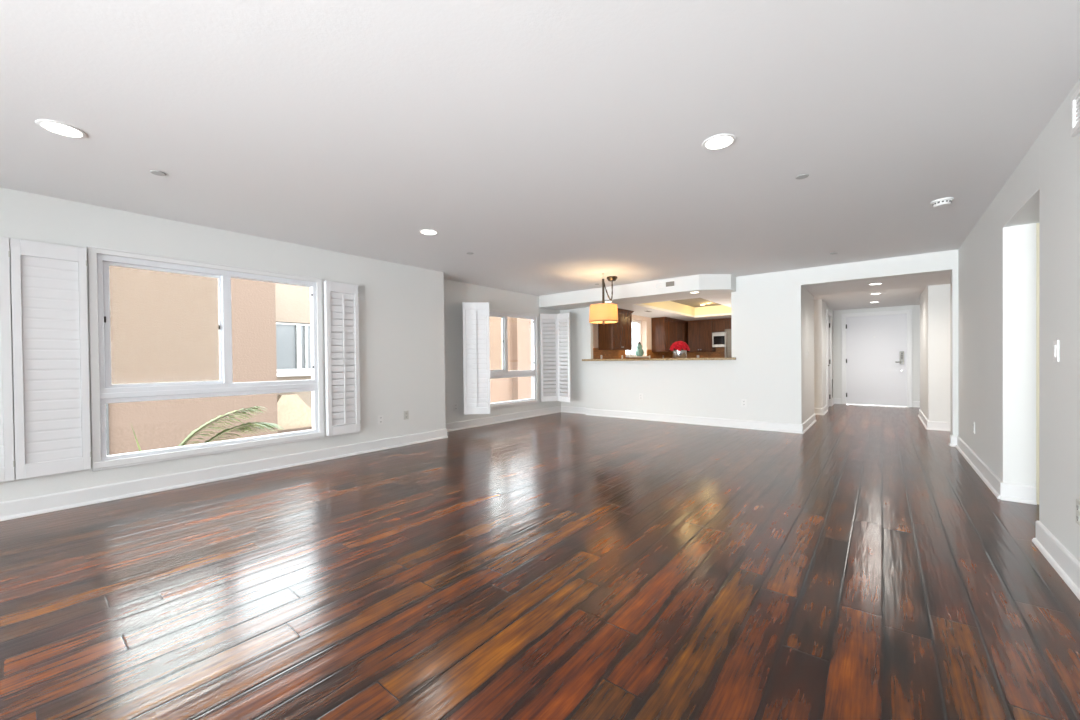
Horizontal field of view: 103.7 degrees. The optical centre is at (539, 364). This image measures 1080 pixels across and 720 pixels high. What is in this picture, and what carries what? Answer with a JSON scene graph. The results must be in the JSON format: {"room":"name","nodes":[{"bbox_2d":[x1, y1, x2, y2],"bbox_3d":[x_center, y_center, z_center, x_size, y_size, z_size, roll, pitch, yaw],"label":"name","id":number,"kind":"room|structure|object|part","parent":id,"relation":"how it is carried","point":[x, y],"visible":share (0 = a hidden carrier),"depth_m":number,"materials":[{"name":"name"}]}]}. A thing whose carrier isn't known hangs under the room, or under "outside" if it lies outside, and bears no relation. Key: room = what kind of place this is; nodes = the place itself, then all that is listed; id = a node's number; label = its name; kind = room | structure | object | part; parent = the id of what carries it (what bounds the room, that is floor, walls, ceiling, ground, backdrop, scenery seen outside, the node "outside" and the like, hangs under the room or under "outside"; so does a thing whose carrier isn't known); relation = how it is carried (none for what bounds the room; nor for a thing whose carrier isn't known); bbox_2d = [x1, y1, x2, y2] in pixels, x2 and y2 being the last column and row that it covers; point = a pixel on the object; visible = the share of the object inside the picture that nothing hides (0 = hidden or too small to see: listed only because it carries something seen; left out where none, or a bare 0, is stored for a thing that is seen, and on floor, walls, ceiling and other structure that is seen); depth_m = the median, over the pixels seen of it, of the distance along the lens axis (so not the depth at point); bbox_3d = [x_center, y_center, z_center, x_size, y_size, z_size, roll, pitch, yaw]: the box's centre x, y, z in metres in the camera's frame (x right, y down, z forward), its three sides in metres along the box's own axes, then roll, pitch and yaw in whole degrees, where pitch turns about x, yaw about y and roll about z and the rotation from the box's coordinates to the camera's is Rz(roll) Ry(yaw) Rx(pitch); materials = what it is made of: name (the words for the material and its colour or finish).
{"room":"empty living room","nodes":[
{"label":"empty living room","id":0,"kind":"room"},
{"bbox_2d":[0,187,445,501],"bbox_3d":[-5.115,-0.055,2.059,0.517,2.437,11.180,0,1,39],"label":"wall","id":1,"kind":"structure","parent":0,"point":[402,339],"depth_m":4.70,"materials":[{"name":"white paint"}]},
{"bbox_2d":[0,237,14,481],"bbox_3d":[-4.008,-0.035,2.975,0.031,1.781,0.386,0,1,39],"label":"plantation shutter","id":2,"kind":"object","parent":1,"relation":"attached to","point":[7,463],"visible":1,"depth_m":3.09,"materials":[{"name":"white paint"}]},
{"bbox_2d":[10,238,91,479],"bbox_3d":[-3.765,-0.040,3.277,0.031,1.781,0.386,0,1,39],"label":"plantation shutter","id":3,"kind":"object","parent":1,"relation":"attached to","point":[50,366],"visible":1,"depth_m":3.26,"materials":[{"name":"white paint"}]},
{"bbox_2d":[87,246,323,470],"bbox_3d":[-3.108,-0.056,4.182,0.121,1.831,1.846,0,1,39],"label":"window","id":4,"kind":"structure","parent":1,"relation":"in","point":[103,391],"depth_m":3.93,"materials":[{"name":"white paint"}]},
{"bbox_3d":[-3.387,-0.336,3.871,0.031,1.059,0.836,0,1,39],"label":"sash","id":5,"kind":"part","parent":4,"relation":"part of","materials":[{"name":"clear glass"}]},
{"bbox_2d":[0,406,585,520],"bbox_3d":[-3.862,1.071,3.285,0.721,0.133,14.630,0,1,39],"label":"baseboard","id":6,"kind":"structure","parent":1,"relation":"attached to","point":[13,509],"depth_m":4.12,"materials":[{"name":"white paint"}]},
{"bbox_2d":[324,281,354,435],"bbox_3d":[-2.349,-0.068,5.031,0.031,1.781,0.386,0,1,39],"label":"plantation shutter","id":7,"kind":"object","parent":1,"relation":"attached to","point":[324,281],"visible":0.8,"depth_m":4.94,"materials":[{"name":"white paint"}]},
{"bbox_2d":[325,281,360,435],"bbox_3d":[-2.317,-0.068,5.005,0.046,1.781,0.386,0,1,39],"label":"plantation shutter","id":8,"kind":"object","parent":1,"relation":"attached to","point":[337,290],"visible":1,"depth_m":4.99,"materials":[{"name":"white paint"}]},
{"bbox_3d":[-2.303,-0.058,4.992,0.010,1.510,0.012,0,1,39],"label":"tilt rod","id":9,"kind":"part","parent":8,"relation":"part of","materials":[{"name":"white paint"}]},
{"bbox_2d":[378,415,382,424],"bbox_3d":[-2.044,0.712,5.442,0.009,0.116,0.072,0,1,39],"label":"wall outlet","id":10,"kind":"object","parent":1,"relation":"attached to","point":[380,417],"visible":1,"depth_m":5.44,"materials":[{"name":"white plastic"}]},
{"bbox_2d":[404,411,408,419],"bbox_3d":[-1.809,0.687,5.734,0.009,0.116,0.072,0,1,39],"label":"wall outlet","id":11,"kind":"object","parent":1,"relation":"attached to","point":[406,413],"visible":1,"depth_m":5.73,"materials":[{"name":"grey plastic"}]},
{"bbox_2d":[444,279,560,422],"bbox_3d":[-0.635,-0.160,7.939,0.101,2.437,3.600,0,1,39],"label":"wall","id":12,"kind":"structure","parent":0,"point":[455,293],"depth_m":7.05,"materials":[{"name":"white paint"}]},
{"bbox_2d":[462,302,490,414],"bbox_3d":[-1.010,-0.094,6.756,0.423,1.781,0.046,-1,1,-5],"label":"plantation shutter","id":13,"kind":"object","parent":12,"relation":"attached to","point":[476,342],"visible":1,"depth_m":6.76,"materials":[{"name":"white paint"}]},
{"bbox_3d":[-1.009,-0.084,6.738,0.012,1.510,0.010,-1,1,-5],"label":"tilt rod","id":14,"kind":"part","parent":13,"relation":"part of","materials":[{"name":"white paint"}]},
{"bbox_2d":[470,308,538,409],"bbox_3d":[-0.654,-0.098,7.884,0.121,1.791,1.861,0,1,39],"label":"window","id":15,"kind":"structure","parent":12,"relation":"in","point":[504,373],"depth_m":8.10,"materials":[{"name":"white paint"}]},
{"bbox_3d":[-0.935,-0.378,7.571,0.031,1.019,0.844,0,1,39],"label":"sash","id":16,"kind":"part","parent":15,"relation":"part of","materials":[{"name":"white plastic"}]},
{"bbox_2d":[540,314,557,401],"bbox_3d":[0.194,-0.135,8.626,0.369,1.781,0.047,-1,1,-11],"label":"plantation shutter","id":17,"kind":"object","parent":12,"relation":"attached to","point":[544,318],"visible":1,"depth_m":8.62,"materials":[{"name":"white paint"}]},
{"bbox_2d":[557,312,570,401],"bbox_3d":[0.484,-0.137,8.522,0.041,1.781,0.328,-1,1,-42],"label":"plantation shutter","id":18,"kind":"object","parent":12,"relation":"attached to","point":[565,317],"visible":1,"depth_m":8.51,"materials":[{"name":"white paint"}]},
{"bbox_2d":[0,404,1079,719],"bbox_3d":[0.724,1.152,2.907,8.931,0.120,20.000,0,1,39],"label":"floor","id":19,"kind":"structure","parent":0,"point":[856,565],"depth_m":2.09,"materials":[{"name":"brown wood"}]},
{"bbox_2d":[725,329,731,357],"bbox_3d":[5.343,0.013,11.020,0.840,1.860,0.820,0,1,39],"label":"fridge","id":20,"kind":"object","parent":19,"relation":"on","point":[728,342],"visible":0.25,"depth_m":10.94,"materials":[{"name":"grey metal"}]},
{"bbox_3d":[4.808,-0.180,10.972,0.044,1.340,0.079,0,1,39],"label":"handle","id":21,"kind":"part","parent":20,"relation":"part of","materials":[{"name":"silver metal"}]},
{"bbox_2d":[0,0,1079,295],"bbox_3d":[-0.993,-1.365,0.789,8.931,0.120,14.820,0,1,39],"label":"ceiling","id":22,"kind":"structure","parent":0,"point":[556,144],"depth_m":2.31,"materials":[{"name":"white paint"}]},
{"bbox_2d":[35,119,86,137],"bbox_3d":[-2.646,-1.299,2.347,0.190,0.006,0.190,0,1,39],"label":"recessed light","id":23,"kind":"object","parent":22,"relation":"in","point":[55,127],"visible":1,"depth_m":2.34,"materials":[{"name":"white plastic"}]},
{"bbox_2d":[150,170,165,175],"bbox_3d":[-2.604,-1.304,2.892,0.084,0.008,0.084,0,1,39],"label":"sprinkler cover","id":24,"kind":"object","parent":22,"relation":"attached to","point":[159,173],"visible":1,"depth_m":2.89,"materials":[{"name":"grey"}]},
{"bbox_2d":[419,229,437,234],"bbox_3d":[-1.124,-1.335,4.288,0.190,0.006,0.190,0,1,39],"label":"recessed light","id":25,"kind":"object","parent":22,"relation":"in","point":[423,231],"visible":1,"depth_m":4.28,"materials":[{"name":"white plastic"}]},
{"bbox_2d":[589,273,617,323],"bbox_3d":[1.027,-0.997,6.530,0.442,0.771,0.642,0,1,39],"label":"pendant lamp","id":26,"kind":"object","parent":22,"relation":"hanging from","point":[602,313],"visible":1,"depth_m":6.30,"materials":[{"name":"yellow fabric"}]},
{"bbox_3d":[0.965,-0.954,6.452,0.035,0.687,0.035,0,1,39],"label":"stem","id":27,"kind":"part","parent":26,"relation":"part of","materials":[{"name":"brown metal"}]},
{"bbox_3d":[0.967,-0.770,6.454,0.438,0.260,0.438,0,1,39],"label":"lamp shade","id":28,"kind":"part","parent":26,"relation":"part of","materials":[{"name":"fabric"}]},
{"bbox_3d":[0.968,-0.649,6.455,0.442,0.018,0.442,0,1,39],"label":"shade trim","id":29,"kind":"part","parent":26,"relation":"part of","materials":[{"name":"brown"}]},
{"bbox_3d":[1.079,-1.165,6.582,0.069,0.348,0.341,0,1,33],"label":"chain","id":30,"kind":"part","parent":26,"relation":"part of","materials":[{"name":"brown metal"}]},
{"bbox_2d":[702,134,735,149],"bbox_3d":[1.083,-1.342,2.566,0.190,0.006,0.190,0,1,39],"label":"recessed light","id":31,"kind":"object","parent":22,"relation":"in","point":[721,141],"visible":1,"depth_m":2.56,"materials":[{"name":"white plastic"}]},
{"bbox_2d":[795,174,808,178],"bbox_3d":[1.891,-1.354,3.059,0.084,0.008,0.084,0,1,39],"label":"sprinkler cover","id":32,"kind":"object","parent":22,"relation":"attached to","point":[802,176],"visible":1,"depth_m":3.05,"materials":[{"name":"grey"}]},
{"bbox_2d":[931,197,953,207],"bbox_3d":[3.387,-1.356,3.572,0.144,0.047,0.144,0,1,39],"label":"smoke detector","id":33,"kind":"object","parent":22,"relation":"attached to","point":[942,202],"visible":1,"depth_m":3.54,"materials":[{"name":"white plastic"}]},
{"bbox_2d":[593,315,651,355],"bbox_3d":[2.271,-0.221,10.942,0.852,2.437,5.015,0,1,39],"label":"wall","id":34,"kind":"structure","parent":0,"point":[646,333],"depth_m":10.86,"materials":[{"name":"beige paint"}]},
{"bbox_2d":[598,308,633,349],"bbox_3d":[1.651,-0.743,9.187,0.386,0.868,0.940,0,1,39],"label":"upper cabinet","id":35,"kind":"object","parent":34,"relation":"attached to","point":[611,336],"visible":0.82,"depth_m":8.96,"materials":[{"name":"brown wood"}]},
{"bbox_3d":[1.615,-0.710,8.908,0.021,0.801,0.386,0,1,39],"label":"door","id":36,"kind":"part","parent":35,"relation":"part of","materials":[{"name":"brown wood"}]},
{"bbox_3d":[1.646,-1.147,9.183,0.386,0.060,0.940,0,1,39],"label":"crown moulding","id":37,"kind":"part","parent":35,"relation":"part of","materials":[{"name":"brown wood"}]},
{"bbox_3d":[1.889,-0.716,9.247,0.021,0.801,0.473,0,1,39],"label":"door","id":38,"kind":"part","parent":35,"relation":"part of","materials":[{"name":"brown wood"}]},
{"bbox_2d":[626,320,649,356],"bbox_3d":[2.318,-0.633,10.404,0.300,0.930,1.161,0,1,39],"label":"window","id":39,"kind":"structure","parent":34,"relation":"in","point":[633,321],"depth_m":10.74,"materials":[{"name":"white glass"}]},
{"bbox_3d":[2.221,-0.648,10.483,0.051,0.901,1.161,0,1,39],"label":"frame","id":40,"kind":"part","parent":39,"relation":"part of","materials":[{"name":"white plastic"}]},
{"bbox_2d":[593,347,724,360],"bbox_3d":[3.141,-0.180,10.180,1.461,0.551,4.910,0,1,39],"label":"backsplash","id":41,"kind":"structure","parent":34,"relation":"attached to","point":[720,351],"depth_m":11.12,"materials":[{"name":"tile"}]},
{"bbox_2d":[651,317,687,351],"bbox_3d":[3.654,-0.780,11.669,0.386,0.886,1.910,0,1,39],"label":"upper cabinet","id":42,"kind":"object","parent":34,"relation":"attached to","point":[666,331],"visible":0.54,"depth_m":11.02,"materials":[{"name":"brown wood"}]},
{"bbox_3d":[3.277,-0.739,10.967,0.021,0.819,0.338,0,1,39],"label":"door","id":43,"kind":"part","parent":42,"relation":"part of","materials":[{"name":"brown wood"}]},
{"bbox_3d":[3.650,-1.193,11.665,0.386,0.060,1.910,0,1,39],"label":"crown moulding","id":44,"kind":"part","parent":42,"relation":"part of","materials":[{"name":"brown wood"}]},
{"bbox_3d":[3.547,-0.745,11.302,0.021,0.819,0.510,0,1,39],"label":"door","id":45,"kind":"part","parent":42,"relation":"part of","materials":[{"name":"brown wood"}]},
{"bbox_3d":[3.871,-0.752,11.703,0.021,0.819,0.510,0,1,39],"label":"door","id":46,"kind":"part","parent":42,"relation":"part of","materials":[{"name":"brown wood"}]},
{"bbox_3d":[4.201,-0.760,12.111,0.021,0.819,0.529,0,1,39],"label":"door","id":47,"kind":"part","parent":42,"relation":"part of","materials":[{"name":"brown wood"}]},
{"bbox_2d":[672,298,720,306],"bbox_3d":[3.429,-1.484,9.267,1.360,0.050,3.590,0,1,39],"label":"ceiling","id":48,"kind":"structure","parent":0,"point":[695,302],"depth_m":10.09,"materials":[{"name":"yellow paint"}]},
{"bbox_2d":[712,318,730,331],"bbox_3d":[5.314,-1.061,11.307,1.300,0.353,0.396,0,1,39],"label":"upper cabinet","id":49,"kind":"object","parent":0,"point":[718,325],"visible":0.22,"depth_m":11.44,"materials":[{"name":"brown wood"}]},
{"bbox_2d":[712,332,724,346],"bbox_3d":[4.969,-0.668,11.594,0.400,0.400,0.398,0,1,39],"label":"microwave","id":50,"kind":"object","parent":49,"relation":"attached to","point":[718,338],"visible":0.56,"depth_m":11.49,"materials":[{"name":"silver metal"}]},
{"bbox_3d":[5.312,-1.207,11.305,1.300,0.060,0.396,0,1,39],"label":"crown moulding","id":51,"kind":"part","parent":49,"relation":"part of","materials":[{"name":"brown wood"}]},
{"bbox_2d":[539,272,949,320],"bbox_3d":[5.147,-1.325,8.236,8.531,0.236,5.880,0,1,39],"label":"ceiling","id":52,"kind":"structure","parent":0,"point":[706,284],"depth_m":7.47,"materials":[{"name":"white paint"}]},
{"bbox_2d":[656,280,674,288],"bbox_3d":[2.054,-1.307,6.951,0.331,0.101,0.013,0,1,39],"label":"ceiling vent","id":53,"kind":"object","parent":52,"relation":"in","point":[665,284],"visible":1,"depth_m":6.94,"materials":[{"name":"white plastic"}]},
{"bbox_2d":[560,250,957,435],"bbox_3d":[2.850,-0.191,7.271,6.163,2.437,0.261,0,1,39],"label":"wall","id":54,"kind":"structure","parent":0,"point":[766,371],"depth_m":6.72,"materials":[{"name":"white paint"}]},
{"bbox_2d":[582,357,735,360],"bbox_3d":[2.142,-0.091,7.887,2.905,0.038,0.555,0,1,39],"label":"countertop","id":55,"kind":"structure","parent":54,"relation":"on","point":[730,358],"depth_m":7.57,"materials":[{"name":"stone"}]},
{"bbox_2d":[635,342,643,355],"bbox_3d":[2.422,-0.373,10.325,0.206,0.350,0.206,0,1,39],"label":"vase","id":56,"kind":"object","parent":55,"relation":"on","point":[639,351],"visible":0.96,"depth_m":10.26,"materials":[{"name":"green ceramic"}]},
{"bbox_2d":[673,350,686,357],"bbox_3d":[2.481,-0.180,7.531,0.236,0.140,0.236,0,1,39],"label":"metal vase","id":57,"kind":"object","parent":55,"relation":"on","point":[683,353],"visible":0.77,"depth_m":7.44,"materials":[{"name":"silver metal"}]},
{"bbox_2d":[670,341,689,350],"bbox_3d":[2.479,-0.289,7.531,0.341,0.254,0.342,0,1,39],"label":"bouquet","id":58,"kind":"object","parent":57,"relation":"in","point":[678,345],"visible":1,"depth_m":7.43,"materials":[{"name":"red plant"}]},
{"bbox_2d":[642,301,730,314],"bbox_3d":[3.430,-1.354,9.269,1.360,0.211,3.591,0,1,39],"label":"trim","id":59,"kind":"structure","parent":54,"relation":"attached to","point":[669,305],"depth_m":10.58,"materials":[{"name":"beige paint"}]},
{"bbox_2d":[741,399,745,406],"bbox_3d":[3.261,0.617,6.782,0.072,0.116,0.009,0,1,39],"label":"wall outlet","id":60,"kind":"object","parent":54,"relation":"attached to","point":[743,401],"visible":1,"depth_m":6.78,"materials":[{"name":"white plastic"}]},
{"bbox_2d":[803,287,832,421],"bbox_3d":[5.508,-0.158,8.391,0.150,2.291,4.920,0,1,39],"label":"wall","id":61,"kind":"structure","parent":0,"point":[814,311],"depth_m":8.23,"materials":[{"name":"white paint"}]},
{"bbox_2d":[826,309,831,409],"bbox_3d":[6.327,-0.096,9.325,0.111,2.130,1.140,0,1,39],"label":"door","id":62,"kind":"structure","parent":61,"relation":"in","point":[828,314],"depth_m":9.57,"materials":[{"name":"white paint"}]},
{"bbox_3d":[6.301,-0.056,9.346,0.045,2.050,0.980,0,1,39],"label":"panel","id":63,"kind":"part","parent":62,"relation":"part of","materials":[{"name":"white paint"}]},
{"bbox_2d":[833,305,919,406],"bbox_3d":[7.827,-0.201,9.776,2.300,2.300,0.150,0,1,39],"label":"wall","id":64,"kind":"structure","parent":0,"point":[837,338],"depth_m":9.73,"materials":[{"name":"white paint"}]},
{"bbox_2d":[841,309,911,406],"bbox_3d":[7.726,-0.130,9.765,1.271,2.161,0.157,0,1,39],"label":"door","id":65,"kind":"structure","parent":64,"relation":"in","point":[876,346],"depth_m":9.76,"materials":[{"name":"white paint"}]},
{"bbox_3d":[8.082,-0.146,9.470,0.075,0.290,0.020,0,1,39],"label":"handle plate","id":66,"kind":"part","parent":65,"relation":"part of","materials":[{"name":"silver metal"}]},
{"bbox_2d":[920,284,950,421],"bbox_3d":[7.619,-0.163,6.532,2.551,2.291,5.161,0,1,39],"label":"wall","id":67,"kind":"structure","parent":0,"point":[934,299],"depth_m":6.45,"materials":[{"name":"white paint"}]},
{"bbox_2d":[585,398,956,446],"bbox_3d":[5.545,0.922,8.227,7.710,0.133,5.160,0,1,39],"label":"baseboard","id":68,"kind":"structure","parent":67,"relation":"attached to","point":[732,423],"depth_m":7.08,"materials":[{"name":"white paint"}]},
{"bbox_2d":[958,79,1079,561],"bbox_3d":[0.714,-0.094,-0.430,0.190,2.436,14.630,0,1,39],"label":"wall","id":69,"kind":"structure","parent":0,"point":[997,259],"depth_m":3.20,"materials":[{"name":"white paint"}]},
{"bbox_2d":[955,436,1079,599],"bbox_3d":[0.673,1.059,-0.447,0.200,0.133,14.520,0,1,39],"label":"baseboard","id":70,"kind":"structure","parent":69,"relation":"attached to","point":[1064,563],"depth_m":2.54,"materials":[{"name":"white paint"}]},
{"bbox_2d":[1053,340,1058,361],"bbox_3d":[2.775,-0.072,2.283,0.012,0.116,0.072,0,1,39],"label":"light switch","id":71,"kind":"object","parent":69,"relation":"attached to","point":[1055,342],"visible":1,"depth_m":2.27,"materials":[{"name":"white plastic"}]},
{"bbox_2d":[1071,86,1079,136],"bbox_3d":[2.471,-1.192,1.917,0.021,0.191,0.331,0,1,39],"label":"air vent","id":72,"kind":"object","parent":69,"relation":"in","point":[1075,99],"visible":1,"depth_m":2.02,"materials":[{"name":"white plastic"}]},
{"bbox_2d":[1076,499,1079,525],"bbox_3d":[2.568,0.708,2.021,0.009,0.116,0.072,0,1,39],"label":"wall outlet","id":73,"kind":"object","parent":69,"relation":"attached to","point":[1077,500],"visible":1,"depth_m":2.02,"materials":[{"name":"grey plastic"}]},
{"bbox_3d":[5.456,-0.293,11.528,3.870,2.500,0.100,0,1,39],"label":"wall","id":74,"kind":"structure","parent":0,"visible":0},
{"bbox_2d":[688,319,715,351],"bbox_3d":[4.548,-0.792,11.936,0.656,0.886,0.386,0,1,39],"label":"upper cabinet","id":75,"kind":"object","parent":74,"relation":"attached to","point":[700,332],"visible":0.94,"depth_m":11.80,"materials":[{"name":"brown wood"}]},
{"bbox_3d":[4.328,-0.760,11.925,0.322,0.819,0.021,0,1,39],"label":"door","id":76,"kind":"part","parent":75,"relation":"part of","materials":[{"name":"brown wood"}]},
{"bbox_3d":[4.543,-1.205,11.932,0.656,0.060,0.386,0,1,39],"label":"crown moulding","id":77,"kind":"part","parent":75,"relation":"part of","materials":[{"name":"brown wood"}]},
{"bbox_3d":[4.583,-0.760,11.719,0.322,0.819,0.021,0,1,39],"label":"door","id":78,"kind":"part","parent":75,"relation":"part of","materials":[{"name":"brown wood"}]},
{"label":"outside","id":79,"kind":"structure","parent":0,"visible":0},
{"bbox_3d":[-4.596,4.667,11.508,10.369,0.200,40.000,0,1,39],"label":"yard","id":80,"kind":"structure","parent":79,"visible":0},
{"bbox_2d":[130,406,284,450],"bbox_3d":[-4.350,2.593,5.202,2.117,4.071,1.014,-1,1,-35],"label":"palm tree","id":81,"kind":"object","parent":80,"relation":"on","point":[269,426],"visible":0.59,"depth_m":5.23,"materials":[{"name":"green plant"}]},
{"bbox_2d":[106,266,531,454],"bbox_3d":[-7.147,1.159,9.968,3.150,6.900,30.500,0,1,39],"label":"building","id":82,"kind":"structure","parent":80,"relation":"on","point":[164,325],"depth_m":8.49,"materials":[{"name":"beige paint"}]},
{"bbox_3d":[-6.642,-0.482,11.921,0.030,1.206,1.680,0,1,39],"label":"pane","id":83,"kind":"part","parent":82,"relation":"part of","materials":[{"name":"grey"}]},
{"bbox_3d":[3.787,-0.149,1.889,1.679,2.436,2.500,0,1,39],"label":"wall","id":84,"kind":"structure","parent":0,"visible":0},
{"bbox_2d":[1036,223,1039,504],"bbox_3d":[3.828,-0.004,3.201,0.128,2.120,0.130,0,1,39],"label":"trim","id":85,"kind":"structure","parent":84,"relation":"attached to","point":[1037,224],"depth_m":3.19,"materials":[{"name":"beige wood"}]}
]}

